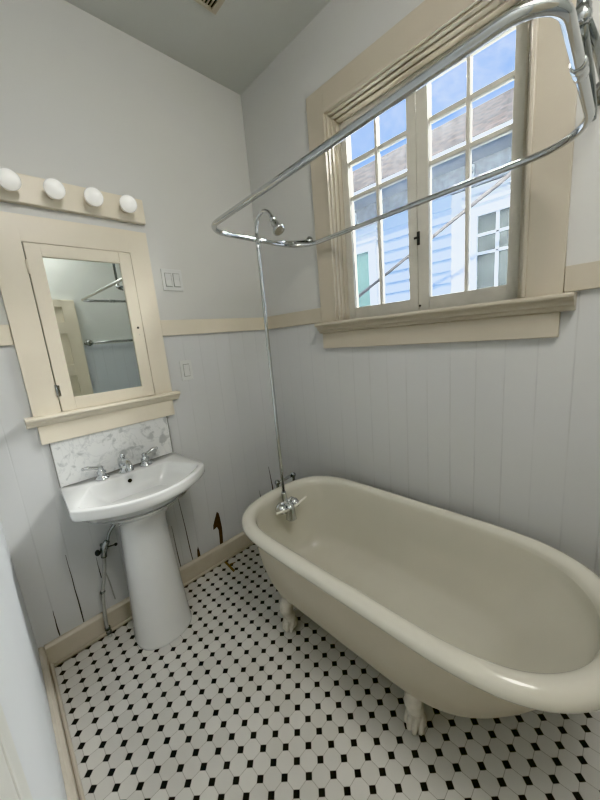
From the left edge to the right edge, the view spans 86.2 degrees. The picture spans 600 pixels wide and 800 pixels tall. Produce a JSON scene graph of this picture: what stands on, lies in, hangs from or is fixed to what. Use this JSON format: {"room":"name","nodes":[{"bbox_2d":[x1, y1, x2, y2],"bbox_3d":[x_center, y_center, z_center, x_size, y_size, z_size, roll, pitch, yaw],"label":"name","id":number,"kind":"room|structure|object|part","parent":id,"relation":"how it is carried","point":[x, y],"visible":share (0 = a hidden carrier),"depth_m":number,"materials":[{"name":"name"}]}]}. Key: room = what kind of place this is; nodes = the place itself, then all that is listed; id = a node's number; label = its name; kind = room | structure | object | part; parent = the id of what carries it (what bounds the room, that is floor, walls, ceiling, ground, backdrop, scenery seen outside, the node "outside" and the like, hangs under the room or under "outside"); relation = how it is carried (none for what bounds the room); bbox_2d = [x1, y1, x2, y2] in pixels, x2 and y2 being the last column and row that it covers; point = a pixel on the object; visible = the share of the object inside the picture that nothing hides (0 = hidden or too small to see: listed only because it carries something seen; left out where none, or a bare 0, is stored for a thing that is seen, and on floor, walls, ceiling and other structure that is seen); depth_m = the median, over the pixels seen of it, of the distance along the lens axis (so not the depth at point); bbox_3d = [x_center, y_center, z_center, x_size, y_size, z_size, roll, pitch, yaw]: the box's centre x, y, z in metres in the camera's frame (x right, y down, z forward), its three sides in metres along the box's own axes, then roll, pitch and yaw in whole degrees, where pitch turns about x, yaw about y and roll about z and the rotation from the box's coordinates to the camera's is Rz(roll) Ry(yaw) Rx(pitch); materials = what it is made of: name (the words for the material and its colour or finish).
{"room":"bathroom","nodes":[
{"label":"bathroom","id":0,"kind":"room"},
{"bbox_2d":[0,522,66,799],"bbox_3d":[-0.532,-0.053,0.322,0.140,2.907,2.400,-16,15,-43],"label":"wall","id":1,"kind":"structure","parent":0,"point":[23,694],"depth_m":0.76,"materials":[{"name":"paint"}]},
{"bbox_2d":[0,703,32,799],"bbox_3d":[-0.040,0.357,0.057,0.041,2.123,0.960,-16,15,-43],"label":"door","id":2,"kind":"structure","parent":1,"relation":"in","point":[13,782],"depth_m":0.37,"materials":[{"name":"white paint"}]},
{"bbox_2d":[38,647,85,799],"bbox_3d":[-0.756,1.248,1.062,0.036,0.118,1.240,-16,15,-43],"label":"baseboard","id":3,"kind":"structure","parent":1,"relation":"attached to","point":[69,767],"depth_m":1.17,"materials":[{"name":"beige paint"}]},
{"bbox_3d":[-0.736,1.289,1.070,0.014,0.030,1.218,-16,15,-43],"label":"shoe moulding","id":4,"kind":"part","parent":3,"relation":"part of","materials":[{"name":"beige paint"}]},
{"bbox_2d":[0,0,280,647],"bbox_3d":[-0.831,-0.316,1.789,1.810,2.907,0.142,-16,15,-43],"label":"wall","id":5,"kind":"structure","parent":0,"point":[85,102],"depth_m":1.64,"materials":[{"name":"paint"}]},
{"bbox_2d":[0,325,13,345],"bbox_3d":[-1.259,-0.251,1.263,0.185,0.083,0.016,-16,15,-43],"label":"trim","id":6,"kind":"structure","parent":5,"relation":"attached to","point":[6,339],"depth_m":1.31,"materials":[{"name":"beige paint"}]},
{"bbox_2d":[0,167,145,224],"bbox_3d":[-0.982,-0.889,1.390,0.615,0.112,0.126,-16,15,-43],"label":"vanity light bar","id":7,"kind":"object","parent":5,"relation":"attached to","point":[16,188],"visible":1,"depth_m":1.39,"materials":[{"name":"beige paint"}]},
{"bbox_3d":[-1.115,-0.845,1.228,0.075,0.075,0.075,-16,15,-43],"label":"globe bulb","id":8,"kind":"part","parent":7,"relation":"part of","materials":[{"name":"white glass"}]},
{"bbox_3d":[-1.014,-0.873,1.325,0.075,0.075,0.075,-16,15,-43],"label":"globe bulb","id":9,"kind":"part","parent":7,"relation":"part of","materials":[{"name":"white glass"}]},
{"bbox_3d":[-0.914,-0.900,1.421,0.075,0.075,0.075,-16,15,-43],"label":"globe bulb","id":10,"kind":"part","parent":7,"relation":"part of","materials":[{"name":"white glass"}]},
{"bbox_3d":[-0.812,-0.929,1.518,0.075,0.075,0.075,-16,15,-43],"label":"globe bulb","id":11,"kind":"part","parent":7,"relation":"part of","materials":[{"name":"white glass"}]},
{"bbox_2d":[0,211,180,444],"bbox_3d":[-0.960,-0.326,1.519,0.674,0.958,0.062,-16,15,-43],"label":"medicine cabinet","id":12,"kind":"object","parent":5,"relation":"attached to","point":[80,300],"visible":1,"depth_m":1.49,"materials":[{"name":"beige paint"}]},
{"bbox_3d":[-0.968,-0.340,1.530,0.413,0.720,0.020,-16,15,-43],"label":"door","id":13,"kind":"part","parent":12,"relation":"part of","materials":[{"name":"beige paint"}]},
{"bbox_2d":[42,257,141,396],"bbox_3d":[-0.970,-0.342,1.532,0.307,0.613,0.007,-16,15,-43],"label":"mirror","id":14,"kind":"object","parent":12,"relation":"attached to","point":[88,299],"depth_m":1.52,"materials":[{"name":"silver mirror"}]},
{"bbox_3d":[-0.927,0.037,1.591,0.674,0.046,0.062,-16,15,-43],"label":"sill","id":15,"kind":"part","parent":12,"relation":"part of","materials":[{"name":"beige paint"}]},
{"bbox_2d":[49,416,172,487],"bbox_3d":[-0.931,0.247,1.645,0.536,0.216,0.012,-16,15,-43],"label":"backsplash","id":16,"kind":"structure","parent":5,"relation":"attached to","point":[104,448],"depth_m":1.61,"materials":[{"name":"stone"}]},
{"bbox_3d":[-1.120,0.300,1.464,0.003,0.215,0.012,-16,15,-43],"label":"edge trim","id":17,"kind":"part","parent":16,"relation":"part of","materials":[{"name":"white stone"}]},
{"bbox_2d":[44,531,253,667],"bbox_3d":[-0.641,1.052,2.004,1.508,0.119,0.035,-16,15,-43],"label":"baseboard","id":18,"kind":"structure","parent":5,"relation":"attached to","point":[77,639],"depth_m":1.69,"materials":[{"name":"beige paint"}]},
{"bbox_2d":[160,269,183,290],"bbox_3d":[-0.704,-0.662,1.770,0.115,0.114,0.012,-16,15,-43],"label":"light switch","id":19,"kind":"object","parent":5,"relation":"attached to","point":[171,279],"visible":1,"depth_m":1.77,"materials":[{"name":"white plastic"}]},
{"bbox_2d":[179,360,193,380],"bbox_3d":[-0.660,-0.174,1.867,0.071,0.115,0.012,-16,15,-43],"label":"light switch","id":20,"kind":"object","parent":5,"relation":"attached to","point":[185,365],"visible":1,"depth_m":1.86,"materials":[{"name":"white plastic"}]},
{"bbox_2d":[160,317,264,335],"bbox_3d":[-0.499,-0.462,1.992,0.728,0.083,0.016,-16,15,-43],"label":"trim","id":21,"kind":"structure","parent":5,"relation":"attached to","point":[191,326],"depth_m":1.94,"materials":[{"name":"beige paint"}]},
{"bbox_2d":[65,0,330,94],"bbox_3d":[-0.072,-1.687,0.599,1.810,0.100,2.680,-16,15,-43],"label":"ceiling","id":22,"kind":"structure","parent":0,"point":[231,47],"depth_m":1.55,"materials":[{"name":"paint"}]},
{"bbox_2d":[194,0,224,14],"bbox_3d":[-0.380,-1.738,1.283,0.262,0.010,0.294,-16,15,-43],"label":"ceiling vent","id":23,"kind":"object","parent":22,"relation":"in","point":[213,6],"visible":1,"depth_m":1.43,"materials":[{"name":"beige metal"}]},
{"bbox_2d":[211,0,599,247],"bbox_3d":[0.188,-1.210,1.053,0.734,1.050,1.278,-16,15,-43],"label":"shower curtain rod","id":24,"kind":"object","parent":22,"relation":"hanging from","point":[580,34],"visible":1,"depth_m":0.72,"materials":[{"name":"silver metal"}]},
{"bbox_3d":[-0.071,-0.820,1.657,0.017,0.089,0.435,3,14,35],"label":"wall arm","id":25,"kind":"part","parent":24,"relation":"part of","materials":[{"name":"silver metal"}]},
{"bbox_2d":[55,544,599,799],"bbox_3d":[0.188,1.242,1.177,1.810,0.080,2.680,-16,15,-43],"label":"floor","id":26,"kind":"structure","parent":0,"point":[239,705],"depth_m":1.18,"materials":[{"name":"tile"}]},
{"bbox_2d":[95,525,117,636],"bbox_3d":[-0.945,0.907,1.651,0.192,0.592,0.076,-12,13,-31],"label":"pipes","id":27,"kind":"object","parent":26,"relation":"on","point":[104,546],"visible":0.87,"depth_m":1.60,"materials":[{"name":"silver metal"}]},
{"bbox_3d":[-0.964,0.742,1.597,0.101,0.031,0.025,-16,15,-43],"label":"valve handle","id":28,"kind":"part","parent":27,"relation":"part of","materials":[{"name":"metal"}]},
{"bbox_2d":[61,452,204,650],"bbox_3d":[-0.719,0.777,1.583,0.575,0.831,0.477,-16,15,-43],"label":"pedestal sink","id":29,"kind":"object","parent":26,"relation":"on","point":[137,501],"visible":0.99,"depth_m":1.53,"materials":[{"name":"white ceramic"}]},
{"bbox_2d":[81,446,157,480],"bbox_3d":[-0.856,0.315,1.579,0.354,0.097,0.149,-16,15,-43],"label":"sink faucet","id":30,"kind":"object","parent":29,"relation":"on","point":[125,466],"visible":1,"depth_m":1.56,"materials":[{"name":"silver metal"}]},
{"bbox_3d":[-0.988,0.324,1.516,0.078,0.031,0.021,-13,13,-34],"label":"lever","id":31,"kind":"part","parent":30,"relation":"part of","materials":[{"name":"silver metal"}]},
{"bbox_3d":[-0.956,0.348,1.544,0.062,0.064,0.062,-16,15,-43],"label":"handle","id":32,"kind":"part","parent":30,"relation":"part of","materials":[{"name":"silver metal"}]},
{"bbox_3d":[-0.856,0.315,1.579,0.064,0.097,0.149,-16,15,-43],"label":"spout","id":33,"kind":"part","parent":30,"relation":"part of","materials":[{"name":"silver metal"}]},
{"bbox_3d":[-0.813,0.308,1.681,0.062,0.064,0.062,-16,15,-43],"label":"handle","id":34,"kind":"part","parent":30,"relation":"part of","materials":[{"name":"silver metal"}]},
{"bbox_3d":[-0.792,0.270,1.703,0.021,0.031,0.078,3,14,37],"label":"lever","id":35,"kind":"part","parent":30,"relation":"part of","materials":[{"name":"silver metal"}]},
{"bbox_2d":[61,452,204,522],"bbox_3d":[-0.750,0.435,1.516,0.575,0.131,0.477,-16,15,-43],"label":"basin","id":36,"kind":"object","parent":29,"relation":"in","point":[141,493],"depth_m":1.49,"materials":[{"name":"white ceramic"}]},
{"bbox_2d":[225,561,234,571],"bbox_3d":[-0.441,1.073,2.089,0.054,0.004,0.132,-13,14,-36],"label":"flake","id":37,"kind":"object","parent":26,"relation":"on","point":[226,562],"visible":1,"depth_m":2.08,"materials":[{"name":"brown paint"}]},
{"bbox_2d":[275,472,295,487],"bbox_3d":[-0.064,0.754,1.997,0.174,0.602,0.044,-16,15,-43],"label":"pipes","id":38,"kind":"object","parent":26,"relation":"on","point":[293,474],"visible":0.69,"depth_m":1.95,"materials":[{"name":"silver metal"}]},
{"bbox_2d":[242,476,599,735],"bbox_3d":[0.378,0.842,1.365,0.703,0.596,1.446,-16,15,-43],"label":"clawfoot bathtub","id":39,"kind":"object","parent":26,"relation":"on","point":[469,617],"visible":1,"depth_m":1.23,"materials":[{"name":"ceramic"}]},
{"bbox_2d":[276,491,306,520],"bbox_3d":[-0.061,0.570,1.736,0.219,0.139,0.092,-16,15,-43],"label":"tub faucet","id":40,"kind":"object","parent":39,"relation":"attached to","point":[287,507],"visible":1,"depth_m":1.71,"materials":[{"name":"silver metal"}]},
{"bbox_2d":[255,209,284,491],"bbox_3d":[-0.090,-0.174,1.550,0.054,1.385,0.187,-16,15,-43],"label":"shower riser","id":41,"kind":"object","parent":40,"relation":"attached to","point":[278,229],"visible":0.99,"depth_m":1.56,"materials":[{"name":"silver metal"}]},
{"bbox_3d":[-0.088,0.583,1.673,0.014,0.032,0.091,5,15,41],"label":"lever","id":42,"kind":"part","parent":40,"relation":"part of","materials":[{"name":"ceramic"}]},
{"bbox_3d":[-0.050,0.596,1.726,0.058,0.089,0.058,-16,15,-43],"label":"spout","id":43,"kind":"part","parent":40,"relation":"part of","materials":[{"name":"silver metal"}]},
{"bbox_3d":[0.003,0.558,1.760,0.091,0.032,0.014,-14,14,-39],"label":"lever","id":44,"kind":"part","parent":40,"relation":"part of","materials":[{"name":"metal"}]},
{"bbox_2d":[241,0,599,576],"bbox_3d":[0.650,-0.382,1.455,0.140,2.907,2.400,-16,15,-43],"label":"wall","id":45,"kind":"structure","parent":0,"point":[502,433],"depth_m":1.49,"materials":[{"name":"paint"}]},
{"bbox_2d":[267,308,321,328],"bbox_3d":[-0.056,-0.511,2.039,0.016,0.083,0.530,-16,15,-43],"label":"trim","id":46,"kind":"structure","parent":45,"relation":"attached to","point":[312,316],"depth_m":2.00,"materials":[{"name":"beige paint"}]},
{"bbox_2d":[306,0,577,347],"bbox_3d":[0.510,-0.888,1.400,0.214,1.266,1.132,-16,15,-43],"label":"window","id":47,"kind":"structure","parent":45,"relation":"in","point":[533,299],"depth_m":1.29,"materials":[{"name":"beige paint"}]},
{"bbox_3d":[0.396,-0.912,1.589,0.036,0.969,0.396,-16,15,-43],"label":"sash","id":48,"kind":"part","parent":47,"relation":"part of","materials":[{"name":"paint"}]},
{"bbox_3d":[0.677,-0.881,1.304,0.036,0.969,0.403,-16,15,-43],"label":"sash","id":49,"kind":"part","parent":47,"relation":"part of","materials":[{"name":"paint"}]},
{"bbox_2d":[564,261,599,291],"bbox_3d":[1.161,-0.376,0.809,0.016,0.083,0.766,-16,15,-43],"label":"trim","id":50,"kind":"structure","parent":45,"relation":"attached to","point":[584,276],"depth_m":1.04,"materials":[{"name":"beige paint"}]},
{"label":"outside","id":51,"kind":"structure","parent":0,"visible":0},
{"bbox_3d":[4.277,0.791,6.862,11.850,0.100,16.000,-16,15,-43],"label":"ground","id":52,"kind":"structure","parent":51,"visible":0},
{"bbox_2d":[352,87,513,306],"bbox_3d":[2.972,-1.690,5.301,4.860,5.579,12.000,-16,15,-43],"label":"house","id":53,"kind":"structure","parent":52,"relation":"on","point":[489,223],"depth_m":3.66,"materials":[{"name":"blue"}]},
{"bbox_2d":[358,171,510,297],"bbox_3d":[1.299,-1.657,3.474,0.040,1.448,2.968,-16,15,-43],"label":"pole","id":54,"kind":"object","parent":53,"relation":"attached to","point":[507,176],"visible":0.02,"depth_m":3.20,"materials":[{"name":"white metal"}]},
{"bbox_2d":[464,164,474,177],"bbox_3d":[1.758,-2.356,3.309,0.107,0.140,0.090,-16,15,-43],"label":"light","id":55,"kind":"object","parent":53,"relation":"attached to","point":[472,165],"visible":0.38,"depth_m":3.31,"materials":[{"name":"grey paint"}]},
{"bbox_3d":[1.778,-2.364,3.341,0.032,0.140,0.070,-16,15,-43],"label":"mounting plate","id":56,"kind":"part","parent":55,"relation":"part of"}
]}

